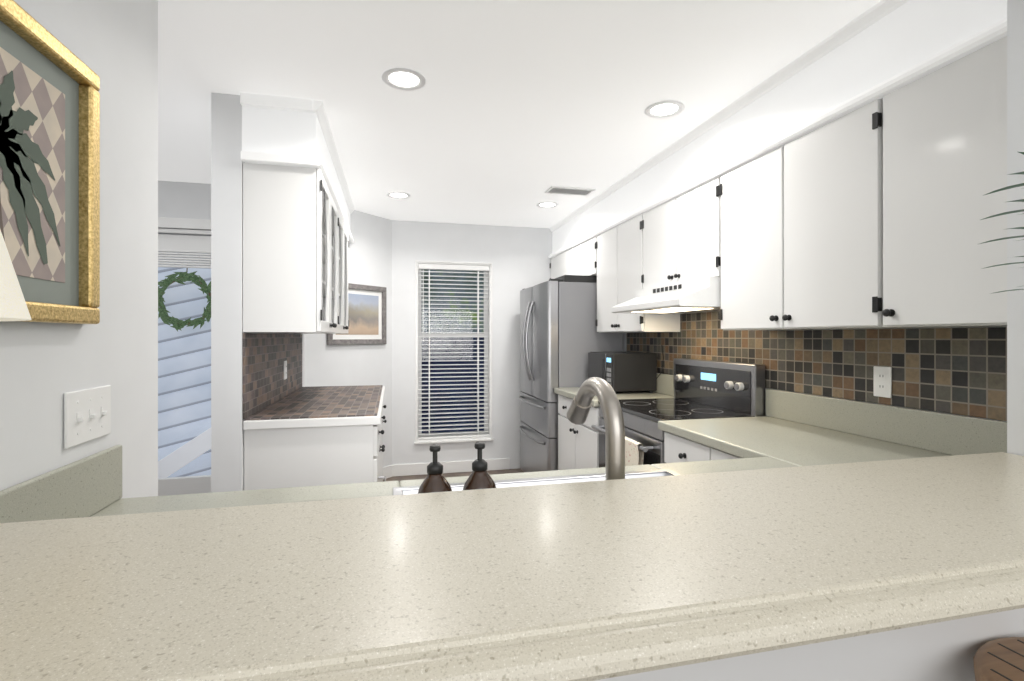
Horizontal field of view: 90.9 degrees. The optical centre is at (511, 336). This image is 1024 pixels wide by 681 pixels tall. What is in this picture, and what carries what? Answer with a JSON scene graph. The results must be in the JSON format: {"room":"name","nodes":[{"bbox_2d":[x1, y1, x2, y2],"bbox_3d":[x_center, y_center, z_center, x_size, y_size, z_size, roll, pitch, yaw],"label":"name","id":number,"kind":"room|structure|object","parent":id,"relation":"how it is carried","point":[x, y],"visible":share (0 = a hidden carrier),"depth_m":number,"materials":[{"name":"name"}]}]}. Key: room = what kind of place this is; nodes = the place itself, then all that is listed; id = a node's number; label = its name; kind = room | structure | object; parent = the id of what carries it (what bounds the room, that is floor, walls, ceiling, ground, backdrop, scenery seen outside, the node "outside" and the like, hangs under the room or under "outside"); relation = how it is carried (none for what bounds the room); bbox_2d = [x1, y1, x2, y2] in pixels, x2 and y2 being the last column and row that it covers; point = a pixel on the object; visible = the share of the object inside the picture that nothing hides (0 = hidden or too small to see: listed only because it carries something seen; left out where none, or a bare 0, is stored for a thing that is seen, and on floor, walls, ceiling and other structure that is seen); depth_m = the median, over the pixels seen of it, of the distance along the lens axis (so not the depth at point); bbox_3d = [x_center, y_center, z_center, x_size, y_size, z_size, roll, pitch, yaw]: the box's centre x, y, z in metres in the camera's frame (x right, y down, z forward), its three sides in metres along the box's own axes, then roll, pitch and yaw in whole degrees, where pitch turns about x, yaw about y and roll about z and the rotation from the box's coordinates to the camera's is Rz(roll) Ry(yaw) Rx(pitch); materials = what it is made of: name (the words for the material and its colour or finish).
{"room":"kitchen","nodes":[
{"label":"kitchen","id":0,"kind":"room"},
{"bbox_2d":[0,0,304,498],"bbox_3d":[-0.906,0.110,0.653,0.140,2.400,6.690,0,0,-13],"label":"wall","id":1,"kind":"structure","parent":0,"point":[113,46],"depth_m":1.29,"materials":[{"name":"paint"}]},
{"bbox_2d":[0,0,99,323],"bbox_3d":[-0.870,-0.302,0.877,0.030,0.550,0.490,0,0,-13],"label":"framed picture","id":2,"kind":"object","parent":1,"relation":"attached to","point":[49,157],"visible":0.98,"depth_m":0.98,"materials":[{"name":"gold metal"}]},
{"bbox_2d":[64,385,110,448],"bbox_3d":[-0.937,0.174,1.123,0.016,0.117,0.170,0,0,-13],"label":"switch plate","id":3,"kind":"object","parent":1,"relation":"attached to","point":[87,415],"visible":1,"depth_m":1.11,"materials":[{"name":"white plastic"}]},
{"bbox_2d":[243,333,301,418],"bbox_3d":[-1.393,0.180,3.022,0.007,0.390,1.515,0,0,-13],"label":"tile backsplash","id":4,"kind":"structure","parent":1,"relation":"attached to","point":[265,357],"depth_m":2.73,"materials":[{"name":"tile"}]},
{"bbox_2d":[284,360,286,379],"bbox_3d":[-1.414,0.210,3.148,0.008,0.116,0.072,0,0,-13],"label":"electrical outlet","id":5,"kind":"object","parent":4,"relation":"attached to","point":[285,369],"visible":1,"depth_m":3.13,"materials":[{"name":"white plastic"}]},
{"bbox_2d":[243,163,334,333],"bbox_3d":[-1.110,-0.404,2.540,0.332,0.768,0.445,0,0,-13],"label":"upper cabinet","id":6,"kind":"object","parent":1,"relation":"attached to","point":[295,255],"depth_m":2.33,"materials":[{"name":"white wood"}]},
{"bbox_2d":[335,204,342,333],"bbox_3d":[-1.193,-0.404,2.890,0.332,0.768,0.503,0,0,-13],"label":"upper cabinet","id":7,"kind":"object","parent":1,"relation":"attached to","point":[338,220],"depth_m":3.15,"materials":[{"name":"white wood"}]},
{"bbox_2d":[343,223,346,333],"bbox_3d":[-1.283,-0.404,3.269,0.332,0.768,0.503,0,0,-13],"label":"upper cabinet","id":8,"kind":"object","parent":1,"relation":"attached to","point":[344,229],"depth_m":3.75,"materials":[{"name":"white wood"}]},
{"bbox_2d":[347,232,348,333],"bbox_3d":[-1.367,-0.404,3.619,0.332,0.768,0.445,0,0,-13],"label":"upper cabinet","id":9,"kind":"object","parent":1,"relation":"attached to","point":[347,232],"depth_m":3.82,"materials":[{"name":"white wood"}]},
{"bbox_2d":[240,0,1006,479],"bbox_3d":[-1.197,0.111,2.608,4.280,2.399,4.069,0,0,-13],"label":"trim","id":10,"kind":"structure","parent":1,"relation":"attached to","point":[950,54],"depth_m":2.28,"materials":[{"name":"white wood"}]},
{"bbox_2d":[158,180,210,230],"bbox_3d":[-2.638,0.110,3.555,1.915,2.400,0.140,0,0,-13],"label":"wall","id":11,"kind":"structure","parent":0,"point":[187,200],"depth_m":3.56,"materials":[{"name":"paint"}]},
{"bbox_2d":[158,217,210,495],"bbox_3d":[-2.339,0.240,3.606,1.060,2.140,0.140,0,0,-13],"label":"hall door","id":12,"kind":"structure","parent":11,"relation":"in","point":[182,242],"depth_m":3.59,"materials":[{"name":"white"}]},
{"bbox_2d":[305,210,391,466],"bbox_3d":[-1.453,0.110,4.372,0.800,2.400,0.800,0,0,-13],"label":"wall","id":13,"kind":"structure","parent":0,"point":[370,255],"depth_m":4.45,"materials":[{"name":"paint"}]},
{"bbox_2d":[327,283,385,344],"bbox_3d":[-1.328,-0.190,4.358,0.025,0.520,0.640,0,0,32],"label":"framed picture","id":14,"kind":"object","parent":13,"relation":"attached to","point":[367,313],"visible":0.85,"depth_m":4.42,"materials":[{"name":"grey wood"}]},
{"bbox_2d":[383,468,522,481],"bbox_3d":[-0.580,1.340,1.142,5.800,0.060,7.490,0,0,-13],"label":"floor","id":15,"kind":"structure","parent":0,"point":[445,475],"depth_m":4.78,"materials":[{"name":"grey tile"}]},
{"bbox_2d":[243,405,382,490],"bbox_3d":[-0.995,0.868,2.612,0.587,0.884,0.499,0,0,-13],"label":"base cabinet","id":16,"kind":"object","parent":15,"relation":"on","point":[315,436],"depth_m":2.37,"materials":[{"name":"white wood"}]},
{"bbox_2d":[275,397,382,408],"bbox_3d":[-1.111,0.868,3.098,0.587,0.884,0.500,0,0,-13],"label":"base cabinet","id":17,"kind":"object","parent":15,"relation":"on","point":[308,402],"depth_m":2.82,"materials":[{"name":"white"}]},
{"bbox_2d":[287,389,382,400],"bbox_3d":[-1.227,0.868,3.584,0.587,0.884,0.499,0,0,-13],"label":"base cabinet","id":18,"kind":"object","parent":15,"relation":"on","point":[318,392],"depth_m":3.32,"materials":[{"name":"white"}]},
{"bbox_2d":[519,275,622,471],"bbox_3d":[0.442,0.415,4.399,0.702,1.790,0.910,0,0,-13],"label":"refrigerator","id":19,"kind":"object","parent":15,"relation":"on","point":[561,337],"visible":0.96,"depth_m":3.97,"materials":[{"name":"grey metal"}]},
{"bbox_2d":[558,394,599,469],"bbox_3d":[0.725,0.874,3.575,0.584,0.872,0.781,0,0,-13],"label":"base cabinet","id":20,"kind":"object","parent":15,"relation":"on","point":[578,446],"depth_m":3.49,"materials":[{"name":"white wood"}]},
{"bbox_2d":[554,373,673,406],"bbox_3d":[0.712,0.348,3.573,0.612,0.176,0.790,0,0,-13],"label":"countertop","id":21,"kind":"structure","parent":20,"relation":"on","point":[663,379],"depth_m":3.46,"materials":[{"name":"beige stone"}]},
{"bbox_2d":[588,347,663,393],"bbox_3d":[0.803,0.228,3.654,0.382,0.336,0.483,0,0,-13],"label":"microwave","id":22,"kind":"object","parent":21,"relation":"on","point":[625,371],"visible":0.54,"depth_m":3.48,"materials":[{"name":"black metal"}]},
{"bbox_2d":[591,358,764,467],"bbox_3d":[0.864,0.715,2.807,0.654,1.150,0.752,0,0,-13],"label":"range","id":23,"kind":"object","parent":15,"relation":"on","point":[706,389],"visible":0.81,"depth_m":2.67,"materials":[{"name":"black metal"}]},
{"bbox_2d":[664,432,740,462],"bbox_3d":[1.078,0.874,2.096,0.584,0.872,0.710,0,0,-13],"label":"base cabinet","id":24,"kind":"object","parent":15,"relation":"on","point":[677,449],"depth_m":2.18,"materials":[{"name":"white wood"}]},
{"bbox_2d":[0,405,1006,522],"bbox_3d":[0.313,0.348,1.211,2.484,0.176,0.660,0,0,-13],"label":"countertop","id":25,"kind":"structure","parent":24,"relation":"on","point":[791,429],"depth_m":1.60,"materials":[{"name":"beige stone"}]},
{"bbox_2d":[417,444,451,493],"bbox_3d":[-0.132,0.291,0.865,0.062,0.208,0.062,0,0,-13],"label":"soap dispenser","id":26,"kind":"object","parent":25,"relation":"on","point":[435,480],"visible":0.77,"depth_m":0.85,"materials":[{"name":"brown"}]},
{"bbox_2d":[463,441,495,489],"bbox_3d":[-0.057,0.291,0.885,0.062,0.208,0.062,0,0,-13],"label":"soap dispenser","id":27,"kind":"object","parent":25,"relation":"on","point":[479,477],"visible":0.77,"depth_m":0.87,"materials":[{"name":"brown"}]},
{"bbox_2d":[393,469,680,494],"bbox_3d":[0.131,0.500,1.177,0.796,0.219,0.456,0,0,-13],"label":"sink","id":28,"kind":"object","parent":25,"relation":"in","point":[537,481],"visible":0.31,"depth_m":1.39,"materials":[{"name":"white ceramic"}]},
{"bbox_2d":[567,377,624,479],"bbox_3d":[0.196,0.238,1.014,0.120,0.315,0.243,0,0,-13],"label":"faucet","id":29,"kind":"object","parent":25,"relation":"on","point":[602,391],"visible":0.52,"depth_m":0.92,"materials":[{"name":"silver metal"}]},
{"bbox_2d":[652,385,880,408],"bbox_3d":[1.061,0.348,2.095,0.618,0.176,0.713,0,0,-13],"label":"backsplash","id":30,"kind":"structure","parent":24,"relation":"on","point":[774,398],"depth_m":2.36,"materials":[{"name":"beige stone"}]},
{"bbox_2d":[973,637,1023,680],"bbox_3d":[0.896,0.920,0.727,0.340,0.781,0.340,0,0,-13],"label":"bar stool","id":31,"kind":"object","parent":15,"relation":"on","point":[1000,659],"visible":0.98,"depth_m":0.82,"materials":[{"name":"brown wood"}]},
{"bbox_2d":[392,220,551,468],"bbox_3d":[-0.250,0.110,4.998,1.830,2.400,0.140,0,0,-13],"label":"wall","id":32,"kind":"structure","parent":0,"point":[518,258],"depth_m":4.91,"materials":[{"name":"paint"}]},
{"bbox_2d":[414,260,493,443],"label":"window","id":33,"kind":"structure","parent":32,"relation":"in","point":[487,312],"depth_m":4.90,"materials":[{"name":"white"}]},
{"bbox_2d":[418,264,488,439],"bbox_3d":[-0.562,0.145,4.883,0.686,1.672,0.070,0,0,-13],"label":"window blinds","id":34,"kind":"object","parent":33,"relation":"attached to","point":[429,267],"visible":0.88,"depth_m":4.87,"materials":[{"name":"white plastic"}]},
{"bbox_2d":[158,0,881,227],"bbox_3d":[-0.580,-1.120,1.142,5.800,0.060,7.490,0,0,-13],"label":"ceiling","id":35,"kind":"structure","parent":0,"point":[509,112],"depth_m":2.14,"materials":[{"name":"paint"}]},
{"bbox_2d":[242,106,349,228],"bbox_3d":[-1.300,-0.948,3.288,0.315,0.285,2.000,0,0,-13],"label":"soffit","id":36,"kind":"structure","parent":35,"relation":"attached to","point":[280,132],"depth_m":2.33,"materials":[{"name":"paint"}]},
{"bbox_2d":[386,192,410,198],"bbox_3d":[-0.874,-1.086,3.883,0.184,0.006,0.184,0,0,-13],"label":"recessed light","id":37,"kind":"object","parent":35,"relation":"in","point":[399,195],"visible":0.98,"depth_m":3.89,"materials":[{"name":"white plastic"}]},
{"bbox_2d":[382,68,425,90],"bbox_3d":[-0.457,-1.086,2.132,0.184,0.006,0.184,0,0,-13],"label":"recessed light","id":38,"kind":"object","parent":35,"relation":"in","point":[407,79],"visible":1,"depth_m":2.13,"materials":[{"name":"white plastic"}]},
{"bbox_2d":[537,202,558,207],"bbox_3d":[0.294,-1.086,4.161,0.184,0.006,0.184,0,0,-13],"label":"recessed light","id":39,"kind":"object","parent":35,"relation":"in","point":[547,204],"visible":1,"depth_m":4.16,"materials":[{"name":"white"}]},
{"bbox_2d":[545,186,595,195],"bbox_3d":[0.431,-1.084,3.757,0.340,0.012,0.170,0,0,-13],"label":"ceiling vent","id":40,"kind":"object","parent":35,"relation":"in","point":[565,190],"visible":1,"depth_m":3.75,"materials":[{"name":"white metal"}]},
{"bbox_2d":[645,100,684,117],"bbox_3d":[0.730,-1.086,2.415,0.184,0.006,0.184,0,0,-13],"label":"recessed light","id":41,"kind":"object","parent":35,"relation":"in","point":[666,109],"visible":1,"depth_m":2.41,"materials":[{"name":"white"}]},
{"bbox_2d":[552,0,1006,252],"bbox_3d":[1.004,-0.943,3.131,0.255,0.295,4.075,0,0,-13],"label":"soffit","id":42,"kind":"structure","parent":35,"relation":"attached to","point":[907,35],"depth_m":1.93,"materials":[{"name":"paint"}]},
{"bbox_2d":[595,608,1023,680],"bbox_3d":[0.112,0.793,0.772,1.895,1.033,0.100,0,0,-13],"label":"wall","id":43,"kind":"structure","parent":0,"point":[943,651],"depth_m":0.84,"materials":[{"name":"white paint"}]},
{"bbox_2d":[0,452,1023,680],"bbox_3d":[0.146,0.258,0.626,1.889,0.035,0.413,0,0,-13],"label":"bar","id":44,"kind":"object","parent":43,"relation":"on","point":[589,580],"visible":1,"depth_m":0.51,"materials":[{"name":"beige stone"}]},
{"bbox_2d":[0,230,31,320],"bbox_3d":[-0.548,-0.003,0.358,0.300,0.484,0.300,0,0,-13],"label":"lamp","id":45,"kind":"object","parent":44,"relation":"on","point":[13,306],"visible":1,"depth_m":0.42,"materials":[{"name":"white fabric"}]},
{"bbox_2d":[980,152,1023,293],"bbox_3d":[0.975,-0.095,0.733,0.400,0.668,0.430,0,0,-13],"label":"plant","id":46,"kind":"object","parent":44,"relation":"on","point":[1010,187],"visible":1,"depth_m":0.88,"materials":[{"name":"green plant"}]},
{"bbox_2d":[1007,0,1023,455],"bbox_3d":[1.702,0.110,1.130,1.365,2.400,0.140,0,0,-13],"label":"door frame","id":47,"kind":"structure","parent":43,"relation":"attached to","point":[1015,247],"depth_m":1.03,"materials":[{"name":"paint"}]},
{"bbox_2d":[623,327,1006,421],"bbox_3d":[1.180,0.110,3.244,0.140,2.400,4.215,0,0,-13],"label":"wall","id":48,"kind":"structure","parent":0,"point":[624,342],"depth_m":2.11,"materials":[{"name":"paint"}]},
{"bbox_2d":[550,250,569,278],"bbox_3d":[0.587,-0.634,4.820,0.276,0.300,0.586,0,0,-13],"label":"upper cabinet","id":49,"kind":"object","parent":48,"relation":"attached to","point":[559,264],"depth_m":4.76,"materials":[{"name":"white wood"}]},
{"bbox_2d":[570,238,593,275],"bbox_3d":[0.723,-0.634,4.249,0.276,0.300,0.588,0,0,-13],"label":"upper cabinet","id":50,"kind":"object","parent":48,"relation":"attached to","point":[582,255],"depth_m":4.19,"materials":[{"name":"white wood"}]},
{"bbox_2d":[594,228,613,332],"bbox_3d":[0.835,-0.407,3.780,0.276,0.755,0.368,0,0,-13],"label":"upper cabinet","id":51,"kind":"object","parent":48,"relation":"attached to","point":[604,242],"depth_m":3.78,"materials":[{"name":"white wood"}]},
{"bbox_2d":[614,214,679,332],"bbox_3d":[0.920,-0.407,3.422,0.276,0.755,0.368,0,0,-13],"label":"upper cabinet","id":52,"kind":"object","parent":48,"relation":"attached to","point":[628,235],"depth_m":3.35,"materials":[{"name":"white wood"}]},
{"bbox_2d":[642,201,669,289],"bbox_3d":[1.009,-0.537,3.051,0.276,0.495,0.388,0,0,-13],"label":"upper cabinet","id":53,"kind":"object","parent":48,"relation":"attached to","point":[656,221],"depth_m":3.04,"materials":[{"name":"white wood"}]},
{"bbox_2d":[670,177,717,283],"bbox_3d":[1.099,-0.537,2.673,0.276,0.495,0.388,0,0,-13],"label":"upper cabinet","id":54,"kind":"object","parent":48,"relation":"attached to","point":[694,213],"depth_m":2.65,"materials":[{"name":"white wood"}]},
{"bbox_2d":[611,277,720,313],"bbox_3d":[0.945,-0.216,2.836,0.483,0.144,0.764,0,0,-13],"label":"range hood","id":55,"kind":"object","parent":54,"relation":"attached to","point":[698,295],"visible":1,"depth_m":2.62,"materials":[{"name":"white metal"}]},
{"bbox_2d":[718,148,777,329],"bbox_3d":[1.192,-0.407,2.284,0.276,0.755,0.405,0,0,-13],"label":"upper cabinet","id":56,"kind":"object","parent":48,"relation":"attached to","point":[747,193],"depth_m":2.25,"materials":[{"name":"white wood"}]},
{"bbox_2d":[627,311,1006,420],"bbox_3d":[1.256,-0.015,2.602,0.007,0.546,2.920,0,0,-13],"label":"tile backsplash","id":57,"kind":"structure","parent":48,"relation":"attached to","point":[961,371],"depth_m":2.00,"materials":[{"name":"tile"}]},
{"bbox_2d":[873,366,891,397],"bbox_3d":[1.410,0.173,1.919,0.008,0.116,0.072,0,0,-13],"label":"electrical outlet","id":58,"kind":"object","parent":57,"relation":"attached to","point":[882,381],"visible":1,"depth_m":1.91,"materials":[{"name":"white plastic"}]},
{"bbox_2d":[778,101,873,329],"bbox_3d":[1.287,-0.407,1.882,0.276,0.755,0.422,0,0,-13],"label":"upper cabinet","id":59,"kind":"object","parent":48,"relation":"attached to","point":[871,215],"depth_m":1.84,"materials":[{"name":"white wood"}]},
{"bbox_2d":[874,36,1006,328],"bbox_3d":[1.399,-0.407,1.413,0.276,0.755,0.541,0,0,-13],"label":"upper cabinet","id":60,"kind":"object","parent":48,"relation":"attached to","point":[940,138],"depth_m":1.46,"materials":[{"name":"white wood"}]},
{"label":"outside","id":61,"kind":"structure","parent":0,"visible":0},
{"bbox_2d":[158,252,210,476],"bbox_3d":[-3.261,-0.059,4.403,3.515,5.522,0.022,0,0,-13],"label":"wall","id":62,"kind":"structure","parent":61,"point":[177,290],"depth_m":4.48,"materials":[{"name":"white wood"}]},
{"bbox_2d":[158,265,210,330],"bbox_3d":[-2.855,-0.355,4.423,0.517,0.631,0.110,0,0,-13],"label":"wreath","id":63,"kind":"object","parent":62,"relation":"attached to","point":[177,322],"depth_m":4.40,"materials":[{"name":"green plant"}]},
{"bbox_3d":[-2.809,1.330,4.455,3.000,0.040,1.670,0,0,-13],"label":"floor","id":64,"kind":"structure","parent":61,"visible":0},
{"bbox_2d":[158,428,210,477],"bbox_3d":[-2.800,1.020,4.288,2.070,1.463,0.040,0,0,-13],"label":"stair rail","id":65,"kind":"object","parent":64,"relation":"on","point":[191,447],"depth_m":4.28,"materials":[{"name":"white wood"}]}
]}

